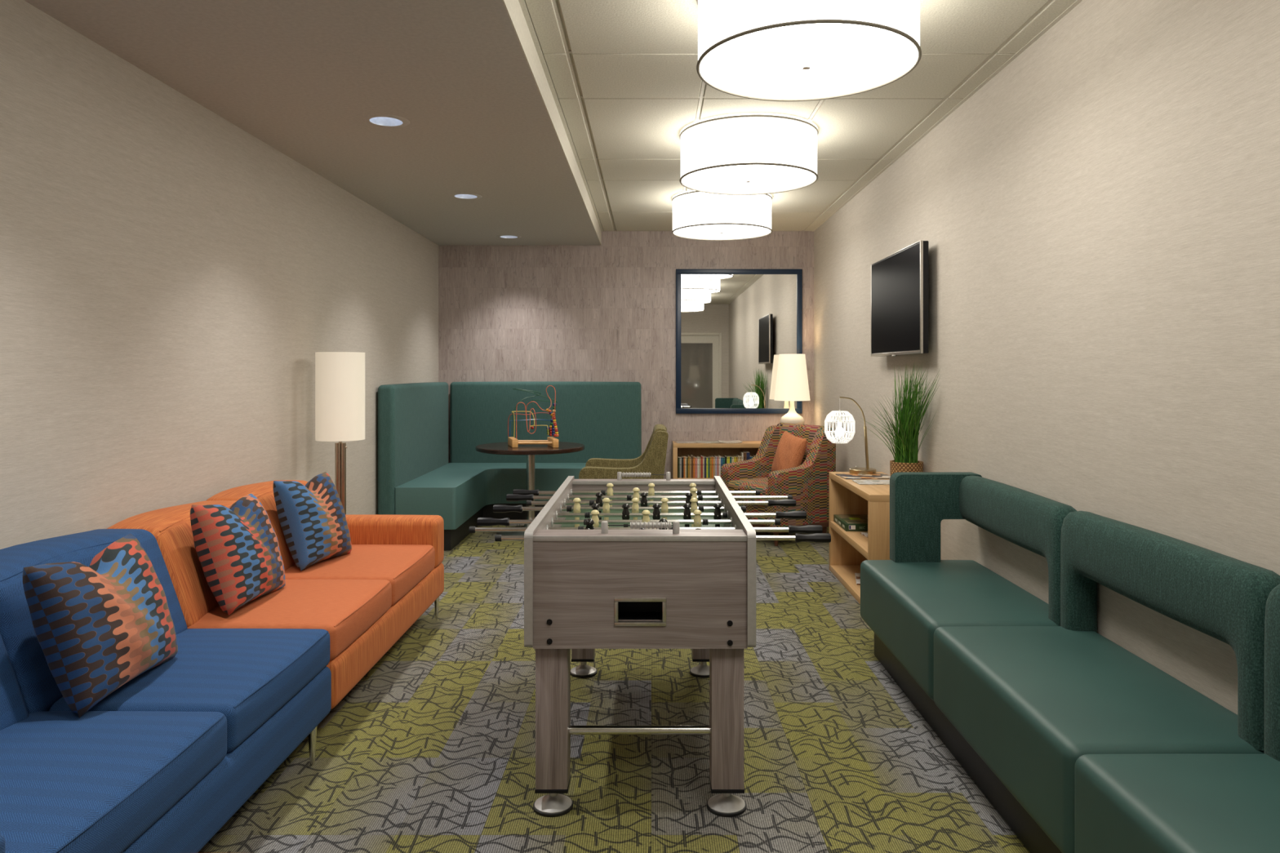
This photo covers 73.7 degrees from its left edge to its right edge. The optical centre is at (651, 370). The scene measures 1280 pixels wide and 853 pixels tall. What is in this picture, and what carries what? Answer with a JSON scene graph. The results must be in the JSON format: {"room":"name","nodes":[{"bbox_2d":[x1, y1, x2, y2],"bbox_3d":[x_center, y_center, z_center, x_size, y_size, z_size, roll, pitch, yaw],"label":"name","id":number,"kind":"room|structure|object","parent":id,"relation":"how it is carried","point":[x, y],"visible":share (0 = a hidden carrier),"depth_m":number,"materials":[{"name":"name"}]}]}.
{"room":"common room","nodes":[
{"label":"common room","id":0,"kind":"room"},
{"bbox_2d":[0,0,438,549],"bbox_3d":[-2.120,-0.050,3.725,0.100,2.820,9.150,0,0,0],"label":"wall","id":1,"kind":"structure","parent":0,"point":[173,280],"depth_m":3.57,"materials":[{"name":"paint"}]},
{"bbox_2d":[24,0,600,244],"bbox_3d":[-1.282,-1.298,3.725,1.577,0.149,9.150,0,0,0],"label":"ceiling","id":2,"kind":"structure","parent":0,"point":[301,77],"depth_m":3.76,"materials":[{"name":"paint"}]},
{"bbox_2d":[362,113,409,127],"bbox_3d":[-1.296,-1.273,4.170,0.224,0.108,0.224,0,0,0],"label":"recessed light","id":3,"kind":"object","parent":2,"relation":"in","point":[378,120],"visible":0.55,"depth_m":4.22,"materials":[{"name":"paint"}]},
{"bbox_2d":[449,192,482,199],"bbox_3d":[-1.296,-1.273,5.960,0.224,0.108,0.224,0,0,0],"label":"recessed light","id":4,"kind":"object","parent":2,"relation":"in","point":[456,195],"visible":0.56,"depth_m":6.01,"materials":[{"name":"paint"}]},
{"bbox_2d":[496,234,520,239],"bbox_3d":[-1.296,-1.273,7.760,0.224,0.108,0.224,0,0,0],"label":"recessed light","id":5,"kind":"object","parent":2,"relation":"in","point":[504,236],"visible":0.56,"depth_m":7.80,"materials":[{"name":"paint"}]},
{"bbox_2d":[198,524,1029,852],"bbox_3d":[-0.245,1.410,3.725,3.850,0.100,9.350,0,0,0],"label":"floor","id":6,"kind":"structure","parent":0,"point":[433,750],"depth_m":3.04,"materials":[{"name":"carpet"}]},
{"bbox_2d":[0,528,331,852],"bbox_3d":[-1.586,0.952,2.172,0.918,0.817,1.824,0,0,0],"label":"sofa","id":7,"kind":"object","parent":6,"relation":"on","point":[163,762],"visible":0.82,"depth_m":2.28,"materials":[{"name":"blue fabric"}]},
{"bbox_2d":[0,633,28,730],"bbox_3d":[-1.843,0.748,1.901,0.388,0.409,0.778,0,0,0],"label":"cushion","id":8,"kind":"object","parent":7,"relation":"on","point":[14,685],"depth_m":2.24,"materials":[{"name":"blue fabric"}]},
{"bbox_2d":[0,528,187,713],"bbox_3d":[-1.841,0.748,2.683,0.390,0.409,0.785,0,0,0],"label":"cushion","id":9,"kind":"object","parent":7,"relation":"on","point":[41,694],"depth_m":2.40,"materials":[{"name":"fabric"}]},
{"bbox_2d":[22,533,177,718],"bbox_3d":[-1.567,0.711,2.464,0.239,0.395,0.471,0,0,-1],"label":"throw pillow","id":10,"kind":"object","parent":7,"relation":"on","point":[99,627],"visible":1,"depth_m":2.32,"materials":[{"name":"fabric"}]},
{"bbox_2d":[0,711,226,852],"bbox_3d":[-1.495,0.992,1.924,0.714,0.177,0.828,0,0,0],"label":"seat cushion","id":11,"kind":"object","parent":7,"relation":"on","point":[96,781],"depth_m":1.99,"materials":[{"name":"blue fabric"}]},
{"bbox_2d":[48,628,329,753],"bbox_3d":[-1.495,0.992,2.707,0.714,0.177,0.746,0,0,0],"label":"seat cushion","id":12,"kind":"object","parent":7,"relation":"on","point":[258,678],"depth_m":2.59,"materials":[{"name":"blue fabric"}]},
{"bbox_2d":[106,480,444,709],"bbox_3d":[-1.586,0.957,3.912,0.897,0.807,1.658,0,0,0],"label":"sofa","id":13,"kind":"object","parent":6,"relation":"on","point":[366,598],"visible":0.42,"depth_m":3.57,"materials":[{"name":"fabric"}]},
{"bbox_2d":[106,500,235,627],"bbox_3d":[-1.840,0.752,3.442,0.389,0.399,0.715,0,0,0],"label":"cushion","id":14,"kind":"object","parent":13,"relation":"on","point":[171,526],"depth_m":3.19,"materials":[{"name":"orange fabric"}]},
{"bbox_2d":[190,493,285,615],"bbox_3d":[-1.620,0.708,3.371,0.246,0.426,0.461,0,0,4],"label":"throw pillow","id":15,"kind":"object","parent":13,"relation":"on","point":[237,547],"visible":1,"depth_m":3.22,"materials":[{"name":"fabric"}]},
{"bbox_2d":[205,480,307,571],"bbox_3d":[-1.840,0.752,4.150,0.389,0.399,0.700,0,0,0],"label":"cushion","id":16,"kind":"object","parent":13,"relation":"on","point":[264,491],"depth_m":3.97,"materials":[{"name":"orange fabric"}]},
{"bbox_2d":[187,579,391,661],"bbox_3d":[-1.495,0.992,3.442,0.714,0.177,0.719,0,0,0],"label":"seat cushion","id":17,"kind":"object","parent":13,"relation":"on","point":[353,612],"depth_m":3.30,"materials":[{"name":"orange fabric"}]},
{"bbox_2d":[272,471,351,571],"bbox_3d":[-1.605,0.706,4.069,0.241,0.404,0.372,0,0,17],"label":"throw pillow","id":18,"kind":"object","parent":13,"relation":"on","point":[312,517],"visible":1,"depth_m":3.95,"materials":[{"name":"fabric"}]},
{"bbox_2d":[284,544,435,606],"bbox_3d":[-1.495,0.992,4.178,0.714,0.177,0.759,0,0,0],"label":"seat cushion","id":19,"kind":"object","parent":13,"relation":"on","point":[410,569],"depth_m":4.05,"materials":[{"name":"orange fabric"}]},
{"bbox_2d":[315,351,364,515],"bbox_3d":[-1.840,0.625,5.050,0.280,1.470,0.280,0,0,0],"label":"floor lamp","id":20,"kind":"object","parent":6,"relation":"on","point":[340,376],"visible":0.73,"depth_m":4.94,"materials":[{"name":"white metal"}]},
{"bbox_2d":[377,381,641,551],"bbox_3d":[-1.078,0.733,7.340,1.970,1.263,1.920,0,0,0],"label":"banquette","id":21,"kind":"object","parent":6,"relation":"on","point":[415,476],"visible":0.62,"depth_m":7.82,"materials":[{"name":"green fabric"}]},
{"bbox_2d":[475,441,584,535],"bbox_3d":[-1.012,0.993,7.150,0.904,0.735,0.904,0,0,0],"label":"round table","id":22,"kind":"object","parent":6,"relation":"on","point":[530,451],"visible":0.59,"depth_m":7.03,"materials":[{"name":"brown wood"}]},
{"bbox_2d":[507,385,559,448],"bbox_3d":[-0.981,0.371,7.060,0.453,0.508,0.269,0,0,0],"label":"bead maze","id":23,"kind":"object","parent":22,"relation":"on","point":[513,442],"visible":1,"depth_m":7.01,"materials":[{"name":"brown wood"}]},
{"bbox_2d":[578,424,668,479],"bbox_3d":[-0.196,0.885,6.320,0.629,0.951,0.670,0,0,0],"label":"armchair","id":24,"kind":"object","parent":6,"relation":"on","point":[652,460],"visible":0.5,"depth_m":5.99,"materials":[{"name":"fabric"}]},
{"bbox_2d":[468,471,831,817],"bbox_3d":[-0.010,0.911,3.257,1.224,0.897,1.385,0,0,0],"label":"foosball table","id":25,"kind":"object","parent":6,"relation":"on","point":[619,563],"visible":1,"depth_m":2.61,"materials":[{"name":"grey wood"}]},
{"bbox_2d":[618,601,662,619],"bbox_3d":[-0.034,0.728,2.639,0.145,0.081,0.111,0,0,0],"label":"tray","id":26,"kind":"object","parent":25,"relation":"on","point":[627,610],"depth_m":2.69,"materials":[{"name":"black plastic"}]},
{"bbox_2d":[672,440,761,479],"bbox_3d":[0.684,1.020,8.145,0.960,0.680,0.300,0,0,0],"label":"bookcase","id":27,"kind":"object","parent":6,"relation":"on","point":[722,449],"visible":0.26,"depth_m":8.08,"materials":[{"name":"brown wood"}]},
{"bbox_2d":[677,456,679,478],"bbox_3d":[0.258,0.909,8.069,0.015,0.191,0.126,0,0,0],"label":"paperback book","id":28,"kind":"object","parent":27,"relation":"on","point":[678,458],"visible":1,"depth_m":8.01,"materials":[{"name":"paper"}]},
{"bbox_2d":[679,456,681,478],"bbox_3d":[0.275,0.910,8.072,0.018,0.190,0.128,0,0,0],"label":"paperback book","id":29,"kind":"object","parent":27,"relation":"on","point":[680,457],"visible":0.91,"depth_m":8.01,"materials":[{"name":"grey paper"}]},
{"bbox_2d":[681,455,683,478],"bbox_3d":[0.293,0.907,8.076,0.017,0.195,0.138,0,0,0],"label":"paperback book","id":30,"kind":"object","parent":27,"relation":"on","point":[682,455],"visible":0.91,"depth_m":8.01,"materials":[{"name":"black paper"}]},
{"bbox_2d":[683,455,684,478],"bbox_3d":[0.308,0.906,8.068,0.013,0.197,0.121,0,0,0],"label":"paperback book","id":31,"kind":"object","parent":27,"relation":"on","point":[683,455],"visible":0.92,"depth_m":8.01,"materials":[{"name":"paper"}]},
{"bbox_2d":[684,455,686,478],"bbox_3d":[0.322,0.907,8.074,0.013,0.196,0.132,0,0,0],"label":"paperback book","id":32,"kind":"object","parent":27,"relation":"on","point":[685,455],"visible":0.91,"depth_m":8.01,"materials":[{"name":"beige paper"}]},
{"bbox_2d":[675,440,698,443],"bbox_3d":[0.345,0.676,8.120,0.220,0.005,0.200,0,0,-7],"label":"magazine","id":33,"kind":"object","parent":27,"relation":"on","point":[677,442],"visible":0.9,"depth_m":8.10,"materials":[{"name":"white paper"}]},
{"bbox_2d":[686,456,688,478],"bbox_3d":[0.336,0.910,8.084,0.013,0.190,0.149,0,0,0],"label":"paperback book","id":34,"kind":"object","parent":27,"relation":"on","point":[686,456],"visible":0.86,"depth_m":8.01,"materials":[{"name":"brown paper"}]},
{"bbox_2d":[687,454,689,478],"bbox_3d":[0.351,0.903,8.077,0.016,0.203,0.136,0,0,0],"label":"paperback book","id":35,"kind":"object","parent":27,"relation":"on","point":[688,455],"visible":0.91,"depth_m":8.01,"materials":[{"name":"paper"}]},
{"bbox_2d":[689,456,691,478],"bbox_3d":[0.367,0.909,8.076,0.014,0.192,0.141,0,0,0],"label":"paperback book","id":36,"kind":"object","parent":27,"relation":"on","point":[690,456],"visible":0.91,"depth_m":8.01,"materials":[{"name":"brown paper"}]},
{"bbox_2d":[690,454,693,478],"bbox_3d":[0.383,0.902,8.083,0.018,0.205,0.148,0,0,0],"label":"paperback book","id":37,"kind":"object","parent":27,"relation":"on","point":[691,455],"visible":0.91,"depth_m":8.01,"materials":[{"name":"paper"}]},
{"bbox_2d":[693,455,694,478],"bbox_3d":[0.401,0.907,8.083,0.017,0.195,0.147,0,0,0],"label":"paperback book","id":38,"kind":"object","parent":27,"relation":"on","point":[693,455],"visible":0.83,"depth_m":8.01,"materials":[{"name":"brown paper"}]},
{"bbox_2d":[694,456,697,478],"bbox_3d":[0.421,0.910,8.073,0.020,0.189,0.132,0,0,0],"label":"paperback book","id":39,"kind":"object","parent":27,"relation":"on","point":[695,457],"visible":0.87,"depth_m":8.01,"materials":[{"name":"paper"}]},
{"bbox_2d":[696,456,699,478],"bbox_3d":[0.441,0.908,8.071,0.019,0.194,0.124,0,0,0],"label":"paperback book","id":40,"kind":"object","parent":27,"relation":"on","point":[698,457],"visible":0.91,"depth_m":8.01,"materials":[{"name":"beige paper"}]},
{"bbox_2d":[698,456,701,478],"bbox_3d":[0.459,0.910,8.067,0.014,0.190,0.122,0,0,0],"label":"paperback book","id":41,"kind":"object","parent":27,"relation":"on","point":[699,456],"visible":0.86,"depth_m":8.01,"materials":[{"name":"brown paper"}]},
{"bbox_2d":[700,455,702,478],"bbox_3d":[0.474,0.903,8.069,0.015,0.203,0.127,0,0,0],"label":"paperback book","id":42,"kind":"object","parent":27,"relation":"on","point":[701,456],"visible":0.86,"depth_m":8.01,"materials":[{"name":"paper"}]},
{"bbox_2d":[702,455,704,478],"bbox_3d":[0.489,0.905,8.071,0.014,0.199,0.131,0,0,0],"label":"paperback book","id":43,"kind":"object","parent":27,"relation":"on","point":[702,455],"visible":0.86,"depth_m":8.01,"materials":[{"name":"paper"}]},
{"bbox_2d":[704,456,706,478],"bbox_3d":[0.505,0.907,8.066,0.018,0.195,0.120,0,0,0],"label":"paperback book","id":44,"kind":"object","parent":27,"relation":"on","point":[704,456],"visible":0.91,"depth_m":8.01,"materials":[{"name":"paper"}]},
{"bbox_2d":[706,456,707,478],"bbox_3d":[0.523,0.910,8.069,0.017,0.189,0.124,0,0,0],"label":"paperback book","id":45,"kind":"object","parent":27,"relation":"on","point":[706,456],"visible":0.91,"depth_m":8.01,"materials":[{"name":"yellow paper"}]},
{"bbox_2d":[695,440,719,443],"bbox_3d":[0.545,0.674,8.120,0.240,0.010,0.200,0,0,5],"label":"magazine","id":46,"kind":"object","parent":27,"relation":"on","point":[699,442],"visible":0.89,"depth_m":8.08,"materials":[{"name":"white paper"}]},
{"bbox_2d":[706,456,709,478],"bbox_3d":[0.539,0.909,8.071,0.013,0.192,0.121,0,0,0],"label":"paperback book","id":47,"kind":"object","parent":27,"relation":"on","point":[707,456],"visible":0.91,"depth_m":8.01,"materials":[{"name":"paper"}]},
{"bbox_2d":[708,455,711,478],"bbox_3d":[0.555,0.907,8.075,0.018,0.196,0.139,0,0,0],"label":"paperback book","id":48,"kind":"object","parent":27,"relation":"on","point":[709,456],"visible":0.91,"depth_m":8.01,"materials":[{"name":"orange paper"}]},
{"bbox_2d":[711,455,713,478],"bbox_3d":[0.573,0.905,8.071,0.015,0.199,0.128,0,0,0],"label":"paperback book","id":49,"kind":"object","parent":27,"relation":"on","point":[711,455],"visible":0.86,"depth_m":8.01,"materials":[{"name":"paper"}]},
{"bbox_2d":[712,456,715,477],"bbox_3d":[0.589,0.908,8.071,0.016,0.194,0.131,0,0,0],"label":"paperback book","id":50,"kind":"object","parent":27,"relation":"on","point":[713,456],"visible":0.73,"depth_m":8.01,"materials":[{"name":"white paper"}]},
{"bbox_2d":[714,455,716,475],"bbox_3d":[0.608,0.904,8.084,0.019,0.201,0.146,0,0,0],"label":"paperback book","id":51,"kind":"object","parent":27,"relation":"on","point":[715,456],"visible":0.55,"depth_m":8.01,"materials":[{"name":"orange paper"}]},
{"bbox_2d":[716,455,719,475],"bbox_3d":[0.625,0.905,8.075,0.014,0.199,0.134,0,0,0],"label":"paperback book","id":52,"kind":"object","parent":27,"relation":"on","point":[717,457],"visible":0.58,"depth_m":8.01,"materials":[{"name":"grey paper"}]},
{"bbox_2d":[717,454,720,476],"bbox_3d":[0.641,0.903,8.067,0.017,0.204,0.123,0,0,0],"label":"paperback book","id":53,"kind":"object","parent":27,"relation":"on","point":[718,455],"visible":0.55,"depth_m":8.01,"materials":[{"name":"white paper"}]},
{"bbox_2d":[721,456,724,465],"bbox_3d":[0.680,0.910,8.079,0.020,0.190,0.145,0,0,0],"label":"paperback book","id":54,"kind":"object","parent":27,"relation":"on","point":[723,457],"visible":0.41,"depth_m":8.01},
{"bbox_2d":[717,440,742,443],"bbox_3d":[0.745,0.672,8.110,0.210,0.015,0.200,0,0,-3],"label":"magazine","id":55,"kind":"object","parent":27,"relation":"on","point":[720,441],"visible":1,"depth_m":8.06,"materials":[{"name":"white paper"}]},
{"bbox_2d":[742,450,746,461],"bbox_3d":[0.878,0.885,8.083,0.030,0.240,0.146,0,0,0],"label":"paperback book","id":56,"kind":"object","parent":27,"relation":"on","point":[744,454],"visible":0.41,"depth_m":8.01,"materials":[{"name":"paper"}]},
{"bbox_2d":[745,451,750,460],"bbox_3d":[0.909,0.885,8.082,0.030,0.240,0.145,0,0,0],"label":"paperback book","id":57,"kind":"object","parent":27,"relation":"on","point":[748,452],"visible":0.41,"depth_m":8.01,"materials":[{"name":"blue paper"}]},
{"bbox_2d":[720,422,835,546],"bbox_3d":[1.041,0.904,7.011,0.712,0.912,0.720,0,0,-32],"label":"patterned armchair","id":58,"kind":"object","parent":6,"relation":"on","point":[808,482],"visible":0.66,"depth_m":6.82,"materials":[{"name":"fabric"}]},
{"bbox_2d":[727,477,768,506],"bbox_3d":[0.953,0.983,6.957,0.504,0.199,0.506,0,0,-32],"label":"seat cushion","id":59,"kind":"object","parent":58,"relation":"on","point":[734,484],"depth_m":6.85,"materials":[{"name":"fabric"}]},
{"bbox_2d":[771,431,807,471],"bbox_3d":[1.129,0.704,7.028,0.186,0.401,0.431,0,0,-14],"label":"throw pillow","id":60,"kind":"object","parent":58,"relation":"on","point":[791,449],"visible":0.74,"depth_m":6.93,"materials":[{"name":"orange fabric"}]},
{"bbox_2d":[829,471,890,604],"bbox_3d":[1.397,1.025,5.295,0.363,0.670,1.090,0,0,0],"label":"bookcase","id":61,"kind":"object","parent":6,"relation":"on","point":[848,550],"visible":0.44,"depth_m":5.39,"materials":[{"name":"brown wood"}]},
{"bbox_2d":[824,396,875,474],"bbox_3d":[1.336,0.431,5.729,0.342,0.516,0.202,0,0,5],"label":"table lamp","id":62,"kind":"object","parent":61,"relation":"on","point":[839,432],"visible":1,"depth_m":5.71,"materials":[{"name":"gold metal"}]},
{"bbox_2d":[833,514,867,531],"bbox_3d":[1.370,0.996,5.604,0.271,0.047,0.361,0,0,0],"label":"box","id":63,"kind":"object","parent":61,"relation":"on","point":[848,522],"visible":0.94,"depth_m":5.53,"materials":[{"name":"green cardboard"}]},
{"bbox_2d":[854,573,860,584],"bbox_3d":[1.400,1.315,5.380,0.220,0.008,0.280,0,0,11],"label":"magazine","id":64,"kind":"object","parent":61,"relation":"on","point":[857,575],"visible":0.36,"depth_m":5.39,"materials":[{"name":"white paper"}]},
{"bbox_2d":[835,473,890,479],"bbox_3d":[1.395,0.686,5.560,0.330,0.005,0.240,0,0,-3],"label":"magazine","id":65,"kind":"object","parent":61,"relation":"on","point":[853,476],"visible":0.88,"depth_m":5.54,"materials":[{"name":"white paper"}]},
{"bbox_2d":[860,532,867,537],"bbox_3d":[1.430,1.014,5.210,0.220,0.008,0.280,0,0,-6],"label":"magazine","id":66,"kind":"object","parent":61,"relation":"on","point":[865,534],"visible":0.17,"depth_m":5.30,"materials":[{"name":"paper"}]},
{"bbox_2d":[851,480,889,484],"bbox_3d":[1.410,0.686,5.270,0.300,0.005,0.200,0,0,0],"label":"magazine","id":67,"kind":"object","parent":61,"relation":"on","point":[859,482],"visible":0.6,"depth_m":5.26,"materials":[{"name":"white paper"}]},
{"bbox_2d":[859,364,940,475],"bbox_3d":[1.389,0.314,4.833,0.364,0.751,0.533,0,0,0],"label":"grass plant","id":68,"kind":"object","parent":61,"relation":"on","point":[906,445],"visible":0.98,"depth_m":4.88,"materials":[{"name":"green plant"}]},
{"bbox_2d":[860,471,1279,852],"bbox_3d":[1.293,0.925,2.595,0.570,0.870,3.111,0,0,0],"label":"bench","id":69,"kind":"object","parent":6,"relation":"on","point":[1079,743],"visible":1,"depth_m":2.44,"materials":[{"name":"green leather"}]},
{"bbox_3d":[1.345,0.946,8.115,0.280,0.828,0.310,0,0,0],"label":"table","id":70,"kind":"object","parent":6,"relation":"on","visible":0},
{"bbox_2d":[773,354,809,424],"bbox_3d":[1.338,0.185,8.115,0.338,0.692,0.338,0,0,0],"label":"table lamp","id":71,"kind":"object","parent":70,"relation":"on","point":[792,385],"visible":0.89,"depth_m":8.00,"materials":[{"name":"white ceramic"}]},
{"bbox_2d":[438,230,813,479],"bbox_3d":[-0.245,-0.050,8.350,3.850,2.820,0.100,0,0,0],"label":"wall","id":72,"kind":"structure","parent":0,"point":[606,312],"depth_m":8.30,"materials":[{"name":"grey paper"}]},
{"bbox_2d":[502,0,601,244],"bbox_3d":[-0.490,-1.298,3.725,0.006,0.149,9.150,0,0,0],"label":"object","id":73,"kind":"structure","parent":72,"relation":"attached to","point":[513,7],"depth_m":3.91,"materials":[{"name":"paint"}]},
{"bbox_2d":[675,269,802,413],"bbox_3d":[0.850,-0.288,8.284,1.223,1.402,0.028,0,0,0],"label":"wall mirror","id":74,"kind":"object","parent":72,"relation":"attached to","point":[733,326],"visible":1,"depth_m":8.28,"materials":[{"name":"blue paint"}]},
{"bbox_2d":[524,0,1076,231],"bbox_3d":[-0.245,-1.420,3.725,3.850,0.120,9.350,0,0,0],"label":"ceiling","id":75,"kind":"structure","parent":0,"point":[634,62],"depth_m":4.26,"materials":[{"name":"paint"}]},
{"bbox_2d":[671,191,772,240],"bbox_3d":[0.554,-1.220,6.710,0.786,0.280,0.786,0,0,0],"label":"drum pendant","id":76,"kind":"object","parent":75,"relation":"attached to","point":[696,215],"visible":0.92,"depth_m":6.43,"materials":[{"name":"white fabric"}]},
{"bbox_2d":[673,224,770,239],"bbox_3d":[0.554,-1.100,6.710,0.764,0.004,0.764,0,0,0],"label":"diffuser","id":77,"kind":"object","parent":76,"relation":"attached to","point":[685,231],"depth_m":6.71,"materials":[{"name":"white plastic"}]},
{"bbox_2d":[679,114,817,195],"bbox_3d":[0.554,-1.220,4.880,0.786,0.280,0.786,0,0,0],"label":"drum pendant","id":78,"kind":"object","parent":75,"relation":"attached to","point":[751,154],"visible":1,"depth_m":4.60,"materials":[{"name":"white fabric"}]},
{"bbox_2d":[681,164,816,192],"bbox_3d":[0.554,-1.100,4.880,0.764,0.004,0.764,0,0,0],"label":"diffuser","id":79,"kind":"object","parent":78,"relation":"attached to","point":[700,178],"depth_m":4.86,"materials":[{"name":"white plastic"}]},
{"bbox_2d":[696,0,921,101],"bbox_3d":[0.554,-1.220,3.050,0.786,0.280,0.786,0,0,0],"label":"drum pendant","id":80,"kind":"object","parent":75,"relation":"attached to","point":[762,50],"visible":1,"depth_m":2.91,"materials":[{"name":"white fabric"}]},
{"bbox_2d":[813,0,1279,715],"bbox_3d":[1.630,-0.050,3.725,0.100,2.820,9.150,0,0,0],"label":"wall","id":81,"kind":"structure","parent":0,"point":[1100,219],"depth_m":2.95,"materials":[{"name":"paint"}]},
{"bbox_2d":[518,0,1082,231],"bbox_3d":[0.546,-1.365,3.725,2.067,0.014,9.150,0,0,0],"label":"trim","id":82,"kind":"structure","parent":81,"relation":"attached to","point":[522,3],"depth_m":4.20,"materials":[{"name":"paint"}]},
{"bbox_2d":[871,240,928,356],"bbox_3d":[1.532,-0.406,5.250,0.089,0.633,1.064,0,0,0],"label":"television","id":83,"kind":"object","parent":81,"relation":"attached to","point":[900,281],"visible":1,"depth_m":5.09,"materials":[{"name":"black plastic"},{"name":"dark screen glass"},{"name":"brushed steel"}]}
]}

